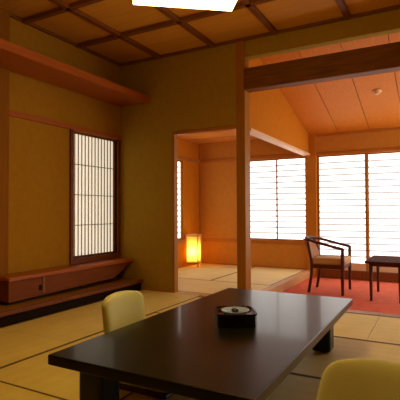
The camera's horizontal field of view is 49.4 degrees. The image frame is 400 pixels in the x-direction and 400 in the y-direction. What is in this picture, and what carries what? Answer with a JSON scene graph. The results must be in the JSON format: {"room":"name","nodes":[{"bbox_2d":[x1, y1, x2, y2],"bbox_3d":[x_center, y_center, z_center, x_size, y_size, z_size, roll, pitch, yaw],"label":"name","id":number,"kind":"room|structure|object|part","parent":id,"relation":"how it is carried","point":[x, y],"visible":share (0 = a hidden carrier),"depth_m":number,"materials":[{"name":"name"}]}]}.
{"room":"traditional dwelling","nodes":[
{"label":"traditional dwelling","id":0,"kind":"room"},
{"bbox_2d":[0,299,103,327],"bbox_3d":[0.284,1.126,3.180,5.000,0.144,7.550,-1,-2,29],"label":"floor","id":1,"kind":"structure","parent":0,"point":[103,299],"depth_m":4.12,"materials":[{"name":"brown wood"}]},
{"bbox_2d":[0,381,67,399],"bbox_3d":[-0.657,0.990,1.617,1.808,0.056,0.898,-1,-2,29],"label":"mat","id":2,"kind":"object","parent":1,"relation":"on","point":[8,391],"visible":1,"depth_m":2.19,"materials":[{"name":"wicker"}]},
{"bbox_2d":[48,288,352,399],"bbox_3d":[0.195,0.811,2.343,0.910,0.328,1.765,-1,-2,29],"label":"table","id":3,"kind":"object","parent":2,"relation":"on","point":[181,350],"visible":0.99,"depth_m":1.86,"materials":[{"name":"brown paint"}]},
{"bbox_3d":[-0.416,0.822,1.802,0.120,0.285,0.130,-1,-2,29],"label":"leg","id":4,"kind":"part","parent":3,"relation":"part of","materials":[{"name":"brown paint"}]},
{"bbox_2d":[214,305,256,327],"bbox_3d":[0.184,0.612,2.284,0.211,0.068,0.211,0,-1,-4],"label":"box","id":5,"kind":"object","parent":3,"relation":"on","point":[248,320],"visible":0.88,"depth_m":2.19,"materials":[{"name":"black paint"}]},
{"bbox_2d":[221,306,248,314],"bbox_3d":[0.184,0.581,2.285,0.148,0.026,0.148,0,-1,-4],"label":"glass dish","id":6,"kind":"object","parent":5,"relation":"on","point":[232,310],"visible":0.95,"depth_m":2.28,"materials":[{"name":"white"}]},
{"bbox_3d":[0.810,0.843,2.869,0.120,0.285,0.130,-1,-2,29],"label":"leg","id":7,"kind":"part","parent":3,"relation":"part of","materials":[{"name":"brown paint"}]},
{"bbox_2d":[0,328,70,367],"bbox_3d":[-1.683,1.014,2.438,0.778,0.056,1.848,-1,-2,29],"label":"mat","id":8,"kind":"object","parent":1,"relation":"on","point":[15,346],"visible":0.82,"depth_m":2.99,"materials":[{"name":"wicker"}]},
{"bbox_2d":[0,277,142,326],"bbox_3d":[-1.775,0.959,3.660,0.555,0.119,3.600,-1,-2,29],"label":"platform","id":9,"kind":"object","parent":1,"relation":"on","point":[29,308],"visible":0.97,"depth_m":4.11,"materials":[{"name":"black wood"}]},
{"bbox_2d":[0,257,133,303],"bbox_3d":[-1.337,0.800,4.498,0.320,0.242,1.715,-1,-2,29],"label":"cabinet","id":10,"kind":"object","parent":9,"relation":"on","point":[18,286],"visible":0.94,"depth_m":4.15,"materials":[{"name":"red wood"}]},
{"bbox_3d":[-1.745,0.786,3.766,0.290,0.180,0.017,-1,-2,29],"label":"panel","id":11,"kind":"part","parent":10,"relation":"part of","materials":[{"name":"brown wood"}]},
{"bbox_2d":[0,313,158,399],"bbox_3d":[-0.427,1.022,2.974,0.903,0.056,1.698,-1,-2,29],"label":"mat","id":12,"kind":"object","parent":1,"relation":"on","point":[34,372],"visible":0.31,"depth_m":2.43,"materials":[{"name":"wicker"}]},
{"bbox_2d":[101,291,173,399],"bbox_3d":[-0.273,0.756,2.422,0.504,0.450,0.440,-1,-2,29],"label":"chair","id":13,"kind":"object","parent":12,"relation":"on","point":[120,309],"visible":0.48,"depth_m":2.44,"materials":[{"name":"fabric"}]},
{"bbox_3d":[-0.435,0.749,2.511,0.133,0.430,0.356,-1,-2,29],"label":"backrest","id":14,"kind":"part","parent":13,"relation":"part of","materials":[{"name":"fabric"}]},
{"bbox_3d":[-0.244,0.970,2.401,0.420,0.022,0.440,-1,-2,29],"label":"board","id":15,"kind":"part","parent":13,"relation":"part of","materials":[{"name":"brown wood"}]},
{"bbox_2d":[2,290,200,341],"bbox_3d":[-0.783,1.051,4.076,0.778,0.056,1.886,-1,-2,29],"label":"mat","id":16,"kind":"object","parent":1,"relation":"on","point":[74,324],"visible":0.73,"depth_m":3.67,"materials":[{"name":"wicker"}]},
{"bbox_2d":[178,263,252,279],"bbox_3d":[0.072,1.112,6.686,1.026,0.056,1.586,-1,-2,29],"label":"mat","id":17,"kind":"object","parent":1,"relation":"on","point":[206,271],"visible":0.41,"depth_m":6.59,"materials":[{"name":"wicker"}]},
{"bbox_2d":[186,234,201,266],"bbox_3d":[-0.103,0.834,7.229,0.212,0.530,0.212,-1,-1,15],"label":"lantern","id":18,"kind":"object","parent":17,"relation":"on","point":[193,241],"visible":1,"depth_m":7.15,"materials":[{"name":"paper"}]},
{"bbox_3d":[-0.223,0.833,7.160,0.016,0.530,0.016,-1,-1,15],"label":"leg","id":19,"kind":"part","parent":18,"relation":"part of","materials":[{"name":"brown wood"}]},
{"bbox_3d":[-0.104,0.587,7.236,0.212,0.035,0.212,-1,-1,15],"label":"rail","id":20,"kind":"part","parent":18,"relation":"part of","materials":[{"name":"brown wood"}]},
{"bbox_3d":[-0.103,0.807,7.230,0.184,0.435,0.184,-1,-1,15],"label":"lamp shade","id":21,"kind":"part","parent":18,"relation":"part of","materials":[{"name":"paper"}]},
{"bbox_3d":[-0.034,0.831,7.110,0.016,0.530,0.016,-1,-1,15],"label":"leg","id":22,"kind":"part","parent":18,"relation":"part of","materials":[{"name":"brown wood"}]},
{"bbox_3d":[0.016,0.836,7.299,0.016,0.530,0.016,-1,-1,15],"label":"leg","id":23,"kind":"part","parent":18,"relation":"part of","materials":[{"name":"brown wood"}]},
{"bbox_2d":[123,373,320,399],"bbox_3d":[0.558,0.993,1.948,1.808,0.056,0.848,-1,-2,29],"label":"mat","id":24,"kind":"object","parent":1,"relation":"on","point":[294,386],"visible":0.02,"depth_m":2.21,"materials":[{"name":"wicker"}]},
{"bbox_2d":[178,278,269,293],"bbox_3d":[-0.147,1.082,5.421,1.861,0.056,0.838,-1,-2,29],"label":"mat","id":25,"kind":"object","parent":1,"relation":"on","point":[184,284],"visible":0.23,"depth_m":5.34,"materials":[{"name":"wicker"}]},
{"bbox_2d":[236,41,250,289],"bbox_3d":[0.457,-0.279,4.578,0.100,2.820,0.140,-1,-2,29],"label":"post","id":26,"kind":"object","parent":1,"relation":"on","point":[242,96],"visible":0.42,"depth_m":4.52,"materials":[{"name":"orange wood"}]},
{"bbox_2d":[213,267,303,284],"bbox_3d":[0.888,1.097,6.237,0.833,0.056,1.586,-1,-2,29],"label":"mat","id":27,"kind":"object","parent":1,"relation":"on","point":[259,275],"visible":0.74,"depth_m":6.15,"materials":[{"name":"wicker"}]},
{"bbox_2d":[154,297,379,339],"bbox_3d":[0.575,1.040,3.858,1.808,0.056,0.813,-1,-2,29],"label":"mat","id":28,"kind":"object","parent":1,"relation":"on","point":[350,325],"visible":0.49,"depth_m":3.50,"materials":[{"name":"wicker"}]},
{"bbox_2d":[283,277,399,314],"bbox_3d":[2.394,1.183,4.941,3.000,0.100,2.630,-1,-2,29],"label":"carpet","id":29,"kind":"object","parent":1,"relation":"on","point":[386,300],"depth_m":5.39,"materials":[{"name":"red carpet"}]},
{"bbox_2d":[306,134,317,276],"bbox_3d":[1.733,0.077,6.733,0.160,2.205,0.090,-1,-2,29],"label":"post","id":30,"kind":"object","parent":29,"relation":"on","point":[311,168],"visible":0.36,"depth_m":6.70,"materials":[{"name":"brown wood"}]},
{"bbox_2d":[303,236,351,295],"bbox_3d":[1.606,0.807,5.525,0.542,0.693,0.541,-1,-2,29],"label":"armchair","id":31,"kind":"object","parent":29,"relation":"on","point":[338,262],"visible":1,"depth_m":5.39,"materials":[{"name":"brown wood"}]},
{"bbox_3d":[1.360,0.818,5.437,0.060,0.668,0.115,0,-2,-24],"label":"leg","id":32,"kind":"part","parent":31,"relation":"part of","materials":[{"name":"brown wood"}]},
{"bbox_3d":[1.433,0.640,5.624,0.149,0.286,0.410,-1,-2,29],"label":"backrest","id":33,"kind":"part","parent":31,"relation":"part of","materials":[{"name":"fabric"}]},
{"bbox_3d":[1.549,0.825,5.779,0.115,0.668,0.060,0,-1,-8],"label":"leg","id":34,"kind":"part","parent":31,"relation":"part of","materials":[{"name":"brown wood"}]},
{"bbox_3d":[1.599,0.538,5.535,0.512,0.154,0.541,-1,-2,29],"label":"arm rail","id":35,"kind":"part","parent":31,"relation":"part of","materials":[{"name":"brown wood"}]},
{"bbox_3d":[1.650,0.819,5.501,0.398,0.050,0.460,-1,-2,29],"label":"seat frame","id":36,"kind":"part","parent":31,"relation":"part of","materials":[{"name":"brown wood"}]},
{"bbox_2d":[312,255,350,265],"bbox_3d":[1.668,0.759,5.492,0.400,0.090,0.450,-1,-2,29],"label":"seat cushion","id":37,"kind":"object","parent":31,"relation":"on","point":[317,260],"depth_m":5.34,"materials":[{"name":"fabric"}]},
{"bbox_3d":[1.704,0.861,5.196,0.042,0.562,0.044,-1,-2,29],"label":"leg","id":38,"kind":"part","parent":31,"relation":"part of","materials":[{"name":"brown wood"}]},
{"bbox_3d":[1.935,0.870,5.617,0.042,0.562,0.044,-1,-2,29],"label":"leg","id":39,"kind":"part","parent":31,"relation":"part of","materials":[{"name":"brown wood"}]},
{"bbox_2d":[364,255,399,303],"bbox_3d":[2.270,0.912,5.066,0.560,0.447,0.760,-1,-2,29],"label":"side table","id":40,"kind":"object","parent":29,"relation":"on","point":[379,261],"visible":1,"depth_m":4.88,"materials":[{"name":"brown wood"}]},
{"bbox_3d":[1.923,0.922,4.892,0.040,0.423,0.042,-1,-2,29],"label":"leg","id":41,"kind":"part","parent":40,"relation":"part of","materials":[{"name":"brown wood"}]},
{"bbox_3d":[2.231,0.934,5.452,0.040,0.423,0.042,-1,-2,29],"label":"leg","id":42,"kind":"part","parent":40,"relation":"part of","materials":[{"name":"brown wood"}]},
{"bbox_3d":[2.186,0.917,4.747,0.040,0.423,0.042,-1,-2,29],"label":"leg","id":43,"kind":"part","parent":40,"relation":"part of","materials":[{"name":"brown wood"}]},
{"bbox_2d":[290,336,399,377],"bbox_3d":[0.967,1.010,2.693,1.808,0.056,0.848,-1,-2,29],"label":"mat","id":44,"kind":"object","parent":1,"relation":"on","point":[314,363],"visible":0.15,"depth_m":2.77,"materials":[{"name":"wicker"}]},
{"bbox_2d":[367,316,399,344],"bbox_3d":[2.093,1.013,3.024,1.653,0.056,0.813,-1,-2,29],"label":"mat","id":45,"kind":"object","parent":1,"relation":"on","point":[386,329],"visible":0.84,"depth_m":3.29,"materials":[{"name":"wicker"}]},
{"bbox_3d":[0.861,0.963,0.783,1.653,0.056,0.898,-1,-2,29],"label":"mat","id":46,"kind":"object","parent":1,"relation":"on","visible":0},
{"bbox_2d":[316,358,399,399],"bbox_3d":[0.335,0.703,0.974,0.440,0.480,0.734,-1,-2,37],"label":"chair","id":47,"kind":"object","parent":46,"relation":"on","point":[355,378],"visible":1,"depth_m":1.24,"materials":[{"name":"fabric"}]},
{"bbox_2d":[8,17,119,273],"bbox_3d":[-2.301,-0.321,3.236,0.340,2.780,5.100,-1,-2,29],"label":"wall","id":48,"kind":"structure","parent":0,"point":[39,153],"depth_m":4.29,"materials":[{"name":"paint"}]},
{"bbox_2d":[0,8,9,303],"bbox_3d":[-1.803,-0.337,3.884,0.150,2.720,0.115,-1,-2,29],"label":"post","id":49,"kind":"object","parent":48,"relation":"attached to","point":[4,15],"visible":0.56,"depth_m":3.86,"materials":[{"name":"brown wood"}]},
{"bbox_2d":[9,110,121,264],"bbox_3d":[-1.391,-0.058,4.622,0.132,1.475,1.585,-1,-2,29],"label":"window","id":50,"kind":"structure","parent":48,"relation":"in","point":[92,202],"depth_m":4.93,"materials":[{"name":"white paper"}]},
{"bbox_3d":[-1.210,0.618,4.932,0.030,0.018,0.686,-1,-2,29],"label":"rail","id":51,"kind":"part","parent":50,"relation":"part of","materials":[{"name":"brown wood"}]},
{"bbox_2d":[0,38,149,106],"bbox_3d":[-1.648,-1.207,3.639,0.445,0.077,3.600,-1,-2,29],"label":"shelf","id":52,"kind":"object","parent":48,"relation":"attached to","point":[15,58],"visible":1,"depth_m":4.14,"materials":[{"name":"red wood"}]},
{"bbox_2d":[178,138,198,265],"bbox_3d":[-0.651,-0.034,6.603,0.100,2.360,2.500,-1,-2,29],"label":"wall","id":53,"kind":"structure","parent":0,"point":[190,170],"depth_m":7.35,"materials":[{"name":"paint"}]},
{"bbox_2d":[178,160,181,239],"bbox_3d":[-0.520,-0.010,6.810,0.030,1.310,0.890,-1,-2,29],"label":"window","id":54,"kind":"structure","parent":53,"relation":"in","point":[179,161],"depth_m":7.16,"materials":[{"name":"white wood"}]},
{"bbox_2d":[199,144,200,233],"bbox_3d":[-0.005,0.059,7.660,0.032,2.100,0.040,-1,-2,29],"label":"post","id":55,"kind":"object","parent":53,"relation":"attached to","point":[199,144],"visible":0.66,"depth_m":7.65,"materials":[{"name":"brown wood"}]},
{"bbox_2d":[0,0,399,66],"bbox_3d":[-0.282,-1.778,2.181,4.940,0.136,5.140,-1,-2,29],"label":"ceiling","id":56,"kind":"structure","parent":0,"point":[120,33],"depth_m":4.12,"materials":[{"name":"brown wood"}]},
{"bbox_2d":[133,0,236,10],"bbox_3d":[-0.054,-1.434,2.257,0.580,0.620,0.580,0,-1,-9],"label":"pendant lamp","id":57,"kind":"object","parent":56,"relation":"hanging from","point":[223,5],"visible":1,"depth_m":2.48,"materials":[{"name":"white paper"}]},
{"bbox_2d":[116,9,399,292],"bbox_3d":[0.919,-0.307,4.319,4.940,2.780,0.100,-1,-2,29],"label":"wall","id":58,"kind":"structure","parent":0,"point":[194,90],"depth_m":4.98,"materials":[{"name":"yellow paint"}]},
{"bbox_2d":[143,288,172,292],"bbox_3d":[-0.478,1.036,5.000,0.435,0.020,0.020,-1,-2,29],"label":"baseboard","id":59,"kind":"structure","parent":58,"relation":"attached to","point":[143,288],"depth_m":4.99,"materials":[{"name":"brown wood"}]},
{"bbox_2d":[172,131,177,292],"bbox_3d":[-0.282,0.158,4.942,0.025,1.870,0.078,-1,-2,29],"label":"door frame","id":60,"kind":"structure","parent":58,"relation":"attached to","point":[174,137],"depth_m":4.93,"materials":[{"name":"orange wood"}]},
{"bbox_2d":[175,291,210,296],"bbox_3d":[0.080,1.061,4.748,0.767,0.052,0.122,-1,-2,29],"label":"sill","id":61,"kind":"structure","parent":58,"relation":"attached to","point":[180,292],"depth_m":4.83,"materials":[{"name":"brown wood"}]},
{"bbox_2d":[174,125,235,135],"bbox_3d":[0.062,-0.761,4.775,0.767,0.033,0.076,-1,-2,29],"label":"lintel","id":62,"kind":"object","parent":58,"relation":"attached to","point":[225,128],"visible":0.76,"depth_m":4.74,"materials":[{"name":"brown wood"}]},
{"bbox_2d":[260,270,309,291],"bbox_3d":[1.091,1.103,5.645,0.090,0.104,2.395,-1,-2,29],"label":"sill","id":63,"kind":"structure","parent":58,"relation":"attached to","point":[289,282],"depth_m":5.70,"materials":[{"name":"brown wood"}]},
{"bbox_2d":[243,41,399,92],"bbox_3d":[1.779,-1.275,3.859,2.960,0.225,0.145,-1,-2,29],"label":"beam","id":64,"kind":"structure","parent":58,"relation":"attached to","point":[384,58],"depth_m":4.11,"materials":[{"name":"brown wood"}]},
{"bbox_2d":[346,310,399,317],"bbox_3d":[1.759,1.054,3.738,2.950,0.103,0.115,-1,-2,29],"label":"sill","id":65,"kind":"structure","parent":58,"relation":"attached to","point":[349,311],"depth_m":3.86,"materials":[{"name":"brown wood"}]},
{"bbox_2d":[249,58,308,152],"bbox_3d":[1.073,-1.236,5.710,0.070,0.984,2.450,-1,-2,29],"label":"wall partition","id":66,"kind":"structure","parent":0,"point":[271,114],"depth_m":5.40,"materials":[{"name":"paint"}]},
{"bbox_2d":[250,128,309,155],"bbox_3d":[1.079,-0.728,5.710,0.109,0.032,2.425,-1,-2,29],"label":"lintel","id":67,"kind":"object","parent":66,"relation":"attached to","point":[253,132],"visible":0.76,"depth_m":5.43,"materials":[{"name":"brown wood"}]},
{"bbox_2d":[178,32,399,143],"bbox_3d":[1.488,-1.400,5.452,5.000,0.725,2.510,-1,-2,29],"label":"ceiling","id":68,"kind":"structure","parent":0,"point":[350,104],"depth_m":5.62,"materials":[{"name":"brown wood"}]},
{"bbox_2d":[372,89,381,94],"bbox_3d":[2.154,-1.314,5.293,0.102,0.063,0.102,0,-1,-17],"label":"smoke detector","id":69,"kind":"object","parent":68,"relation":"attached to","point":[375,91],"visible":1,"depth_m":5.27,"materials":[{"name":"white plastic"}]},
{"bbox_2d":[201,130,399,267],"bbox_3d":[2.121,-0.277,6.568,5.000,3.100,0.100,-1,-2,29],"label":"wall","id":70,"kind":"structure","parent":0,"point":[218,179],"depth_m":7.36,"materials":[{"name":"beige paint"}]},
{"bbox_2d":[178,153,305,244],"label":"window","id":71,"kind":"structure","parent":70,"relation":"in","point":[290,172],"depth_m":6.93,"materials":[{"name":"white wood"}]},
{"bbox_3d":[1.453,0.629,6.886,0.451,0.020,0.030,-1,-2,29],"label":"rail","id":72,"kind":"part","parent":71,"relation":"part of","materials":[{"name":"orange wood"}]},
{"bbox_2d":[178,262,306,269],"bbox_3d":[0.237,1.058,6.124,1.905,0.025,2.460,-1,-2,29],"label":"baseboard","id":73,"kind":"structure","parent":70,"relation":"attached to","point":[202,262],"depth_m":7.10,"materials":[{"name":"brown wood"}]},
{"bbox_2d":[250,159,276,239],"bbox_3d":[1.023,-0.007,7.177,0.560,1.310,0.030,-1,-2,29],"label":"window","id":74,"kind":"structure","parent":70,"relation":"in","point":[262,172],"depth_m":7.17,"materials":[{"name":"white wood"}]},
{"bbox_3d":[1.023,-0.007,7.177,0.560,1.310,0.030,-1,-2,29],"label":"frame","id":75,"kind":"part","parent":74,"relation":"part of","materials":[{"name":"orange wood"}]},
{"bbox_3d":[1.025,0.638,7.161,0.516,0.020,0.030,-1,-2,29],"label":"rail","id":76,"kind":"part","parent":74,"relation":"part of","materials":[{"name":"orange wood"}]},
{"bbox_2d":[317,269,397,282],"bbox_3d":[3.048,1.090,5.973,2.845,0.130,0.075,-1,-2,29],"label":"baseboard","id":77,"kind":"structure","parent":70,"relation":"attached to","point":[325,273],"depth_m":6.33,"materials":[{"name":"brown wood"}]},
{"bbox_2d":[316,147,399,270],"bbox_3d":[3.050,0.141,6.007,2.845,1.770,0.070,-1,-2,29],"label":"window","id":78,"kind":"structure","parent":70,"relation":"in","point":[342,180],"depth_m":6.50,"materials":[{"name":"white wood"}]},
{"bbox_3d":[2.134,0.987,6.504,0.663,0.110,0.030,-1,-2,29],"label":"rail","id":79,"kind":"part","parent":78,"relation":"part of","materials":[{"name":"brown wood"}]},
{"bbox_2d":[316,127,399,136],"bbox_3d":[3.038,-1.020,6.023,2.845,0.042,0.040,-1,-2,29],"label":"trim","id":80,"kind":"structure","parent":70,"relation":"attached to","point":[391,128],"depth_m":6.38,"materials":[{"name":"brown wood"}]},
{"bbox_2d":[367,151,399,272],"bbox_3d":[2.769,0.170,6.212,0.735,1.725,0.030,-1,-2,29],"label":"window","id":81,"kind":"structure","parent":70,"relation":"in","point":[383,167],"depth_m":6.28,"materials":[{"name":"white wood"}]},
{"bbox_3d":[2.773,0.977,6.192,0.663,0.110,0.030,-1,-2,29],"label":"rail","id":82,"kind":"part","parent":81,"relation":"part of","materials":[{"name":"brown wood"}]}
]}

